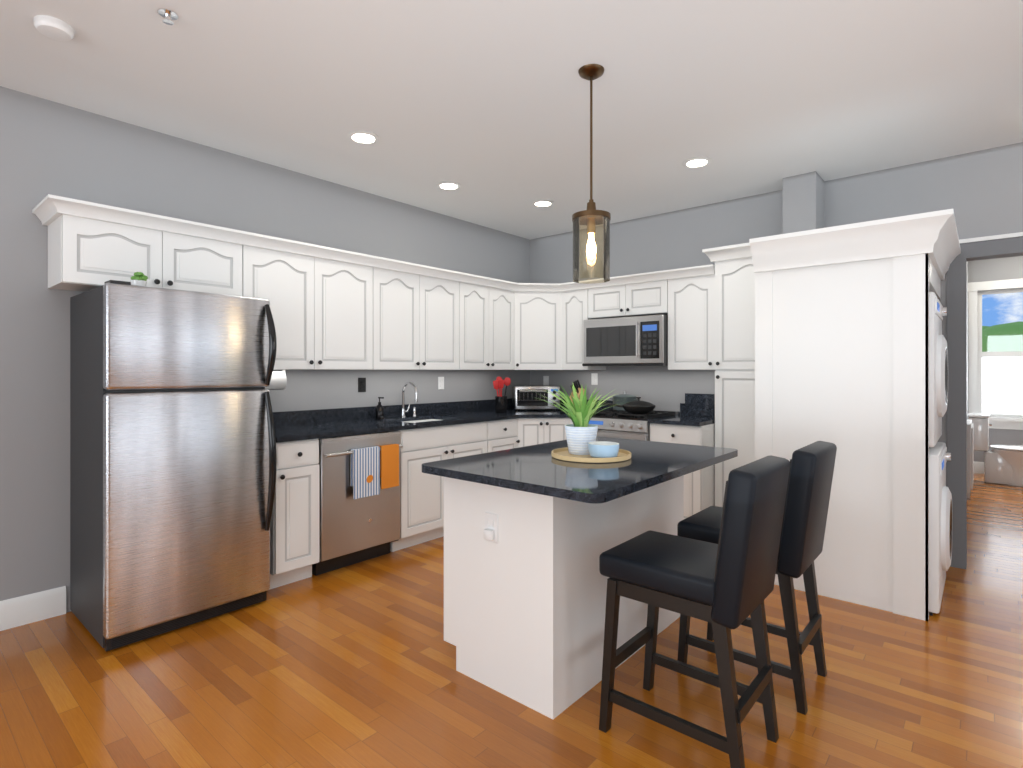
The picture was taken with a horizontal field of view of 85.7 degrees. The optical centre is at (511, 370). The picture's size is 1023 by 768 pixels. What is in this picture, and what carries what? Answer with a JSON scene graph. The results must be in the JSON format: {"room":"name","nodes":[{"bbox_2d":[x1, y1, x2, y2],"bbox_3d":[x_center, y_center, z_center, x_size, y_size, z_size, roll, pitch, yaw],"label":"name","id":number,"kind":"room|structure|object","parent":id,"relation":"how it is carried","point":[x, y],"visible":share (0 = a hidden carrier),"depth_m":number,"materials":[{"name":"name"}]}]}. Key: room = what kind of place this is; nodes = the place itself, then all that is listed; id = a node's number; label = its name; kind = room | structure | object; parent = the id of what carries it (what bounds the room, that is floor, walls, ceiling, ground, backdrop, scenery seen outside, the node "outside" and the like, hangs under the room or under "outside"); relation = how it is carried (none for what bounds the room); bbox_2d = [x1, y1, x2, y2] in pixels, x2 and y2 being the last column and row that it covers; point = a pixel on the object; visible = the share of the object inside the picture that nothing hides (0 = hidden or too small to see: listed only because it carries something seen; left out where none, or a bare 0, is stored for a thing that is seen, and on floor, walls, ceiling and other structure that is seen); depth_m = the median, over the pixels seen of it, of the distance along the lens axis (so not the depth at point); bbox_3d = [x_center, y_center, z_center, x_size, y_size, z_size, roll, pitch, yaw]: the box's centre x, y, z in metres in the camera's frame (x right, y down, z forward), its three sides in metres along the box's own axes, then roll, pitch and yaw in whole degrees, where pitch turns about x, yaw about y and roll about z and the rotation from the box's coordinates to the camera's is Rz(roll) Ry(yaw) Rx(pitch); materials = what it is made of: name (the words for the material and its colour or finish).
{"room":"kitchen","nodes":[
{"label":"kitchen","id":0,"kind":"room"},
{"bbox_2d":[0,86,529,612],"bbox_3d":[-2.444,-0.065,3.001,0.120,2.730,8.240,0,0,41],"label":"wall","id":1,"kind":"structure","parent":0,"point":[52,148],"depth_m":3.11,"materials":[{"name":"grey paint"}]},
{"bbox_2d":[0,586,65,630],"bbox_3d":[-3.682,1.228,1.449,0.016,0.145,3.970,0,0,41],"label":"baseboard","id":2,"kind":"structure","parent":1,"relation":"attached to","point":[29,608],"depth_m":2.85,"materials":[{"name":"white"}]},
{"bbox_2d":[44,198,247,296],"bbox_3d":[-2.038,-0.635,3.124,0.330,0.399,0.865,0,0,41],"label":"upper cabinet","id":3,"kind":"object","parent":1,"relation":"attached to","point":[90,244],"depth_m":2.93,"materials":[{"name":"white wood"}]},
{"bbox_2d":[248,232,383,369],"bbox_3d":[-1.432,-0.422,3.832,0.330,0.824,0.998,0,0,41],"label":"upper cabinet","id":4,"kind":"object","parent":1,"relation":"attached to","point":[334,309],"depth_m":3.73,"materials":[{"name":"white wood"}]},
{"bbox_2d":[265,370,286,389],"bbox_3d":[-1.625,0.059,3.604,0.124,0.136,0.290,0,0,41],"label":"paper towel holder","id":5,"kind":"object","parent":4,"relation":"attached to","point":[278,380],"visible":0.31,"depth_m":3.63,"materials":[{"name":"white paper"}]},
{"bbox_2d":[358,378,365,391],"bbox_3d":[-1.185,0.110,4.372,0.009,0.115,0.072,0,0,41],"label":"electrical outlet","id":6,"kind":"object","parent":1,"relation":"attached to","point":[361,384],"visible":1,"depth_m":4.37,"materials":[{"name":"black plastic"}]},
{"bbox_2d":[273,398,513,424],"bbox_3d":[-0.813,0.335,4.793,0.020,0.099,3.148,0,0,41],"label":"backsplash","id":7,"kind":"structure","parent":1,"relation":"attached to","point":[302,417],"depth_m":4.39,"materials":[{"name":"black stone"}]},
{"bbox_2d":[384,258,467,369],"bbox_3d":[-0.859,-0.422,4.501,0.330,0.824,0.996,0,0,41],"label":"upper cabinet","id":8,"kind":"object","parent":1,"relation":"attached to","point":[426,307],"depth_m":4.43,"materials":[{"name":"white wood"}]},
{"bbox_2d":[438,377,443,389],"bbox_3d":[-0.638,0.110,5.010,0.009,0.115,0.072,0,0,41],"label":"electrical outlet","id":9,"kind":"object","parent":1,"relation":"attached to","point":[440,382],"visible":1,"depth_m":5.00,"materials":[{"name":"white plastic"}]},
{"bbox_2d":[468,274,483,369],"bbox_3d":[-0.453,-0.422,4.976,0.330,0.824,0.487,0,0,41],"label":"upper cabinet","id":10,"kind":"object","parent":1,"relation":"attached to","point":[475,282],"depth_m":4.88,"materials":[{"name":"white wood"}]},
{"bbox_2d":[484,278,515,369],"bbox_3d":[-0.204,-0.422,5.240,0.365,0.824,0.463,0,0,41],"label":"upper cabinet","id":11,"kind":"object","parent":1,"relation":"attached to","point":[499,295],"depth_m":5.12,"materials":[{"name":"white wood"}]},
{"bbox_2d":[516,283,563,369],"bbox_3d":[0.241,-0.422,5.503,0.699,0.824,0.699,0,0,41],"label":"upper cabinet","id":12,"kind":"object","parent":1,"relation":"attached to","point":[539,306],"depth_m":5.31,"materials":[{"name":"white wood"}]},
{"bbox_2d":[0,473,1022,767],"bbox_3d":[1.724,1.330,2.397,7.240,0.060,12.740,0,0,41],"label":"floor","id":13,"kind":"structure","parent":0,"point":[350,667],"depth_m":2.23,"materials":[{"name":"brown wood"}]},
{"bbox_2d":[70,280,276,650],"bbox_3d":[-1.826,0.441,2.991,0.772,1.716,0.767,0,0,41],"label":"refrigerator","id":14,"kind":"object","parent":13,"relation":"on","point":[173,460],"visible":1,"depth_m":2.74,"materials":[{"name":"grey metal"}]},
{"bbox_2d":[130,272,147,285],"bbox_3d":[-1.884,-0.454,2.788,0.080,0.097,0.075,0,0,41],"label":"potted plant","id":15,"kind":"object","parent":14,"relation":"on","point":[139,278],"visible":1,"depth_m":2.77,"materials":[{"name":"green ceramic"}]},
{"bbox_2d":[269,437,324,589],"bbox_3d":[-1.516,0.858,3.513,0.616,0.884,0.285,0,0,41],"label":"base cabinet","id":16,"kind":"object","parent":13,"relation":"on","point":[294,524],"depth_m":3.31,"materials":[{"name":"white wood"}]},
{"bbox_2d":[312,430,402,575],"bbox_3d":[-1.184,0.861,3.829,0.619,0.878,0.617,0,0,41],"label":"dishwasher","id":17,"kind":"object","parent":13,"relation":"on","point":[352,531],"visible":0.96,"depth_m":3.58,"materials":[{"name":"silver metal"}]},
{"bbox_2d":[351,446,379,498],"bbox_3d":[-0.961,0.666,3.628,0.040,0.318,0.200,0,0,41],"label":"striped towel","id":18,"kind":"object","parent":17,"relation":"hanging from","point":[365,472],"visible":0.98,"depth_m":3.61,"materials":[{"name":"blue fabric"}]},
{"bbox_2d":[379,444,398,488],"bbox_3d":[-0.840,0.651,3.771,0.038,0.288,0.145,0,0,41],"label":"hanging towel","id":19,"kind":"object","parent":17,"relation":"hanging from","point":[389,465],"visible":0.86,"depth_m":3.75,"materials":[{"name":"orange fabric"}]},
{"bbox_2d":[357,421,496,551],"bbox_3d":[-0.694,0.858,4.452,0.644,0.884,0.960,0,0,41],"label":"base cabinet","id":20,"kind":"object","parent":13,"relation":"on","point":[433,432],"depth_m":4.10,"materials":[{"name":"white wood"}]},
{"bbox_2d":[274,409,609,444],"bbox_3d":[-0.405,0.400,4.444,1.092,0.031,3.148,0,0,41],"label":"countertop","id":21,"kind":"structure","parent":20,"relation":"on","point":[482,416],"depth_m":4.20,"materials":[{"name":"black stone"}]},
{"bbox_2d":[376,397,383,418],"bbox_3d":[-1.050,0.296,4.402,0.077,0.176,0.064,0,0,41],"label":"soap dispenser","id":22,"kind":"object","parent":21,"relation":"on","point":[379,411],"visible":1,"depth_m":4.38,"materials":[{"name":"black glass"}]},
{"bbox_2d":[400,382,417,416],"bbox_3d":[-0.808,0.236,4.584,0.210,0.296,0.164,0,0,41],"label":"faucet","id":23,"kind":"object","parent":21,"relation":"on","point":[403,411],"visible":1,"depth_m":4.58,"materials":[{"name":"silver metal"}]},
{"bbox_2d":[409,417,448,420],"bbox_3d":[-0.710,0.507,4.427,0.420,0.207,0.559,0,0,41],"label":"sink","id":24,"kind":"object","parent":21,"relation":"in","point":[410,418],"depth_m":4.65,"materials":[{"name":"silver metal"}]},
{"bbox_2d":[493,377,510,412],"bbox_3d":[-0.103,0.217,5.105,0.146,0.334,0.129,0,0,41],"label":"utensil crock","id":25,"kind":"object","parent":21,"relation":"on","point":[500,399],"visible":1,"depth_m":5.06,"materials":[{"name":"black"}]},
{"bbox_2d":[513,386,559,409],"bbox_3d":[0.244,0.267,5.473,0.440,0.235,0.343,0,0,-4],"label":"toaster oven","id":26,"kind":"object","parent":21,"relation":"on","point":[525,397],"visible":0.92,"depth_m":5.34,"materials":[{"name":"silver metal"}]},
{"bbox_2d":[569,380,584,403],"bbox_3d":[0.640,0.233,5.390,0.100,0.301,0.160,0,0,41],"label":"knife block","id":27,"kind":"object","parent":21,"relation":"on","point":[577,387],"visible":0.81,"depth_m":5.36,"materials":[{"name":"brown wood"}]},
{"bbox_2d":[497,425,516,450],"bbox_3d":[-0.299,0.858,4.913,0.644,0.884,0.490,0,0,41],"label":"base cabinet","id":28,"kind":"object","parent":13,"relation":"on","point":[506,434],"depth_m":4.76,"materials":[{"name":"white wood"}]},
{"bbox_2d":[517,421,572,447],"bbox_3d":[0.239,0.858,5.313,0.942,0.884,0.990,0,0,41],"label":"base cabinet","id":29,"kind":"object","parent":13,"relation":"on","point":[527,435],"depth_m":4.90,"materials":[{"name":"white wood"}]},
{"bbox_2d":[443,472,690,718],"bbox_3d":[0.308,0.867,2.680,0.681,0.865,1.210,0,0,41],"label":"kitchen island","id":30,"kind":"object","parent":13,"relation":"on","point":[532,533],"depth_m":2.23,"materials":[{"name":"white wood"}]},
{"bbox_2d":[422,436,737,503],"bbox_3d":[0.383,0.416,2.590,0.901,0.032,1.370,0,0,41],"label":"island countertop","id":31,"kind":"structure","parent":30,"relation":"on","point":[532,468],"depth_m":2.26,"materials":[{"name":"black stone"}]},
{"bbox_2d":[551,447,630,462],"bbox_3d":[0.370,0.388,2.568,0.368,0.022,0.368,0,0,41],"label":"round tray","id":32,"kind":"object","parent":31,"relation":"on","point":[564,454],"visible":0.71,"depth_m":2.45,"materials":[{"name":"brown wood"}]},
{"bbox_2d":[537,382,617,454],"bbox_3d":[0.342,0.208,2.626,0.577,0.365,0.515,0,0,41],"label":"potted plant","id":33,"kind":"object","parent":32,"relation":"on","point":[581,432],"visible":0.96,"depth_m":2.56,"materials":[{"name":"green plant"}]},
{"bbox_2d":[588,441,618,457],"bbox_3d":[0.413,0.357,2.472,0.138,0.066,0.138,0,0,41],"label":"bowl","id":34,"kind":"object","parent":32,"relation":"on","point":[601,449],"visible":0.88,"depth_m":2.42,"materials":[{"name":"blue ceramic"}]},
{"bbox_2d":[589,409,679,440],"bbox_3d":[1.031,0.829,4.809,0.610,0.943,0.697,0,0,41],"label":"gas range","id":35,"kind":"object","parent":13,"relation":"on","point":[611,423],"visible":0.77,"depth_m":4.58,"materials":[{"name":"silver metal"}]},
{"bbox_2d":[610,391,637,410],"bbox_3d":[1.031,0.269,5.017,0.280,0.174,0.216,0,0,41],"label":"stock pot","id":36,"kind":"object","parent":35,"relation":"on","point":[621,399],"visible":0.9,"depth_m":4.93,"materials":[{"name":"silver metal"}]},
{"bbox_2d":[601,397,655,413],"bbox_3d":[1.002,0.287,4.684,0.431,0.138,0.323,0,0,41],"label":"pan","id":37,"kind":"object","parent":35,"relation":"on","point":[639,407],"visible":1,"depth_m":4.57,"materials":[{"name":"black metal"}]},
{"bbox_2d":[648,421,714,518],"bbox_3d":[1.462,0.858,4.513,0.422,0.884,0.616,0,0,41],"label":"base cabinet","id":38,"kind":"object","parent":13,"relation":"on","point":[699,485],"depth_m":4.22,"materials":[{"name":"white wood"}]},
{"bbox_2d":[649,413,714,424],"bbox_3d":[1.455,0.400,4.503,0.422,0.031,0.640,0,0,41],"label":"countertop","id":39,"kind":"structure","parent":38,"relation":"on","point":[684,418],"depth_m":4.37,"materials":[{"name":"black stone"}]},
{"bbox_2d":[599,455,789,767],"bbox_3d":[0.647,0.801,1.963,0.547,0.999,0.408,0,0,41],"label":"bar stool","id":40,"kind":"object","parent":13,"relation":"on","point":[724,586],"visible":1,"depth_m":1.83,"materials":[{"name":"black leather"}]},
{"bbox_2d":[702,243,754,506],"bbox_3d":[1.861,0.172,4.297,0.592,2.255,0.426,0,0,41],"label":"pantry cabinet","id":41,"kind":"object","parent":13,"relation":"on","point":[734,349],"visible":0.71,"depth_m":4.24,"materials":[{"name":"white wood"}]},
{"bbox_2d":[677,441,836,714],"bbox_3d":[1.054,0.801,2.378,0.547,0.999,0.408,0,0,41],"label":"bar stool","id":42,"kind":"object","parent":13,"relation":"on","point":[811,471],"visible":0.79,"depth_m":2.15,"materials":[{"name":"black leather"}]},
{"bbox_2d":[749,209,960,620],"bbox_3d":[2.203,0.250,3.487,0.965,2.100,1.213,0,0,41],"label":"laundry closet","id":43,"kind":"object","parent":13,"relation":"on","point":[842,338],"visible":0.92,"depth_m":3.07,"materials":[{"name":"white"}]},
{"bbox_2d":[929,442,951,615],"bbox_3d":[2.234,0.870,3.346,0.680,0.860,0.675,0,0,41],"label":"washer","id":44,"kind":"object","parent":13,"relation":"on","point":[940,525],"visible":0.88,"depth_m":2.92,"materials":[{"name":"white plastic"}]},
{"bbox_2d":[929,292,947,447],"bbox_3d":[2.226,0.003,3.352,0.660,0.845,0.675,0,0,41],"label":"dryer","id":45,"kind":"object","parent":44,"relation":"on","point":[938,375],"visible":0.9,"depth_m":2.98,"materials":[{"name":"white plastic"}]},
{"bbox_2d":[967,419,973,497],"bbox_3d":[4.870,0.920,5.858,0.060,0.760,0.750,0,0,41],"label":"radiator","id":46,"kind":"object","parent":13,"relation":"on","point":[970,452],"visible":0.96,"depth_m":5.57,"materials":[{"name":"white metal"}]},
{"bbox_2d":[967,413,1022,486],"bbox_3d":[5.717,0.905,6.351,0.706,0.790,0.420,0,0,41],"label":"toilet","id":47,"kind":"object","parent":13,"relation":"on","point":[1003,464],"visible":1,"depth_m":6.32,"materials":[{"name":"white ceramic"}]},
{"bbox_2d":[0,0,1022,239],"bbox_3d":[1.724,-1.470,2.397,7.240,0.080,12.740,0,0,41],"label":"ceiling","id":48,"kind":"structure","parent":0,"point":[485,104],"depth_m":2.78,"materials":[{"name":"white paint"}]},
{"bbox_2d":[34,15,73,40],"bbox_3d":[-1.891,-1.411,2.279,0.130,0.038,0.130,0,0,41],"label":"smoke detector","id":49,"kind":"object","parent":48,"relation":"attached to","point":[53,28],"visible":1,"depth_m":2.25,"materials":[{"name":"white plastic"}]},
{"bbox_2d":[158,8,177,24],"bbox_3d":[-1.375,-1.412,2.205,0.070,0.036,0.068,0,0,41],"label":"sprinkler","id":50,"kind":"object","parent":48,"relation":"attached to","point":[169,15],"visible":1,"depth_m":2.20,"materials":[{"name":"silver metal"}]},
{"bbox_2d":[347,131,379,144],"bbox_3d":[-0.905,-1.425,3.369,0.196,0.010,0.196,0,0,41],"label":"recessed light","id":51,"kind":"object","parent":48,"relation":"in","point":[364,137],"visible":1,"depth_m":3.37,"materials":[{"name":"white plastic"}]},
{"bbox_2d":[436,181,460,189],"bbox_3d":[-0.484,-1.425,4.246,0.196,0.010,0.196,0,0,41],"label":"recessed light","id":52,"kind":"object","parent":48,"relation":"in","point":[447,185],"visible":1,"depth_m":4.24,"materials":[{"name":"white plastic"}]},
{"bbox_2d":[532,200,553,206],"bbox_3d":[0.269,-1.425,4.695,0.196,0.010,0.196,0,0,41],"label":"recessed light","id":53,"kind":"object","parent":48,"relation":"in","point":[543,203],"visible":0.98,"depth_m":4.69,"materials":[{"name":"white plastic"}]},
{"bbox_2d":[572,64,610,283],"bbox_3d":[0.380,-0.930,2.625,0.182,1.000,0.182,0,0,41],"label":"pendant light","id":54,"kind":"object","parent":48,"relation":"hanging from","point":[591,217],"visible":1,"depth_m":2.60,"materials":[{"name":"brown glass"}]},
{"bbox_2d":[682,157,711,167],"bbox_3d":[1.270,-1.425,3.773,0.196,0.010,0.196,0,0,41],"label":"recessed light","id":55,"kind":"object","parent":48,"relation":"in","point":[697,162],"visible":1,"depth_m":3.77,"materials":[{"name":"white plastic"}]},
{"bbox_2d":[783,171,823,233],"bbox_3d":[2.186,-1.137,4.121,0.220,0.585,0.280,0,0,41],"label":"chase","id":56,"kind":"object","parent":48,"relation":"attached to","point":[803,202],"visible":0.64,"depth_m":4.02,"materials":[{"name":"grey paint"}]},
{"bbox_2d":[530,142,1022,486],"bbox_3d":[2.946,-0.065,3.733,7.120,2.730,0.120,0,0,41],"label":"wall","id":57,"kind":"structure","parent":0,"point":[980,193],"depth_m":4.54,"materials":[{"name":"grey paint"}]},
{"bbox_2d":[543,376,548,385],"bbox_3d":[0.366,0.110,5.855,0.072,0.115,0.009,0,0,41],"label":"electrical outlet","id":58,"kind":"object","parent":57,"relation":"attached to","point":[545,380],"visible":0.85,"depth_m":5.85,"materials":[{"name":"white plastic"}]},
{"bbox_2d":[564,280,605,369],"bbox_3d":[0.676,-0.418,5.350,0.343,0.815,0.365,0,0,41],"label":"upper cabinet","id":59,"kind":"object","parent":57,"relation":"attached to","point":[575,294],"depth_m":5.22,"materials":[{"name":"white wood"}]},
{"bbox_2d":[591,373,597,384],"bbox_3d":[0.822,0.080,5.465,0.072,0.115,0.009,0,0,41],"label":"electrical outlet","id":60,"kind":"object","parent":57,"relation":"attached to","point":[594,378],"visible":1,"depth_m":5.46,"materials":[{"name":"white plastic"}]},
{"bbox_2d":[588,270,667,318],"bbox_3d":[1.116,-0.658,4.997,0.785,0.335,0.330,0,0,41],"label":"upper cabinet","id":61,"kind":"object","parent":57,"relation":"attached to","point":[631,295],"depth_m":4.84,"materials":[{"name":"white wood"}]},
{"bbox_2d":[583,314,667,365],"bbox_3d":[1.074,-0.257,4.947,0.779,0.423,0.458,0,0,41],"label":"microwave","id":62,"kind":"object","parent":61,"relation":"attached to","point":[633,341],"visible":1,"depth_m":4.77,"materials":[{"name":"silver plastic"}]},
{"bbox_2d":[560,398,714,416],"bbox_3d":[1.014,0.335,5.288,2.112,0.099,0.020,0,0,41],"label":"backsplash","id":63,"kind":"structure","parent":57,"relation":"attached to","point":[701,410],"depth_m":4.76,"materials":[{"name":"black stone"}]},
{"bbox_2d":[664,266,714,369],"bbox_3d":[1.566,-0.418,4.612,0.400,0.815,0.330,0,0,41],"label":"upper cabinet","id":64,"kind":"object","parent":57,"relation":"attached to","point":[691,292],"depth_m":4.48,"materials":[{"name":"white wood"}]},
{"bbox_2d":[947,232,1022,568],"bbox_3d":[3.349,0.217,3.384,1.095,2.165,0.152,0,0,41],"label":"door frame","id":65,"kind":"structure","parent":57,"relation":"attached to","point":[994,247],"depth_m":3.63,"materials":[{"name":"grey"}]},
{"bbox_2d":[967,261,968,418],"bbox_3d":[4.433,-0.065,5.501,0.120,2.730,4.500,0,0,41],"label":"wall","id":66,"kind":"structure","parent":0,"point":[967,261],"depth_m":6.96,"materials":[{"name":"grey paint"}]},
{"bbox_2d":[969,256,1022,461],"bbox_3d":[6.427,-0.065,6.678,1.380,2.730,0.120,0,0,41],"label":"wall","id":67,"kind":"structure","parent":0,"point":[1007,268],"depth_m":6.89,"materials":[{"name":"grey paint"}]},
{"bbox_2d":[974,461,983,473],"bbox_3d":[6.382,1.228,6.626,1.380,0.145,0.016,0,0,41],"label":"baseboard","id":68,"kind":"structure","parent":67,"relation":"attached to","point":[978,466],"depth_m":7.00,"materials":[{"name":"white"}]},
{"bbox_2d":[968,278,1022,429],"bbox_3d":[6.263,-0.205,6.759,1.055,1.850,0.150,0,0,41],"label":"window","id":69,"kind":"structure","parent":67,"relation":"in","point":[995,385],"depth_m":6.94,"materials":[{"name":"white"}]},
{"label":"outside","id":70,"kind":"structure","parent":0,"visible":0},
{"bbox_2d":[982,292,1022,325],"bbox_3d":[37.121,-23.700,33.769,140.000,70.000,0.200,0,0,41],"label":"sky","id":71,"kind":"structure","parent":70,"point":[1012,312],"depth_m":37.11,"materials":[{"name":"blue"}]},
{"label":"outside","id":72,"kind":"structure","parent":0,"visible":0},
{"bbox_2d":[982,321,1022,351],"bbox_3d":[18.852,-0.052,18.082,15.605,3.439,5.842,0,0,41],"label":"trees","id":73,"kind":"object","parent":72,"point":[987,336],"depth_m":17.66,"materials":[{"name":"green plant"}]}
]}

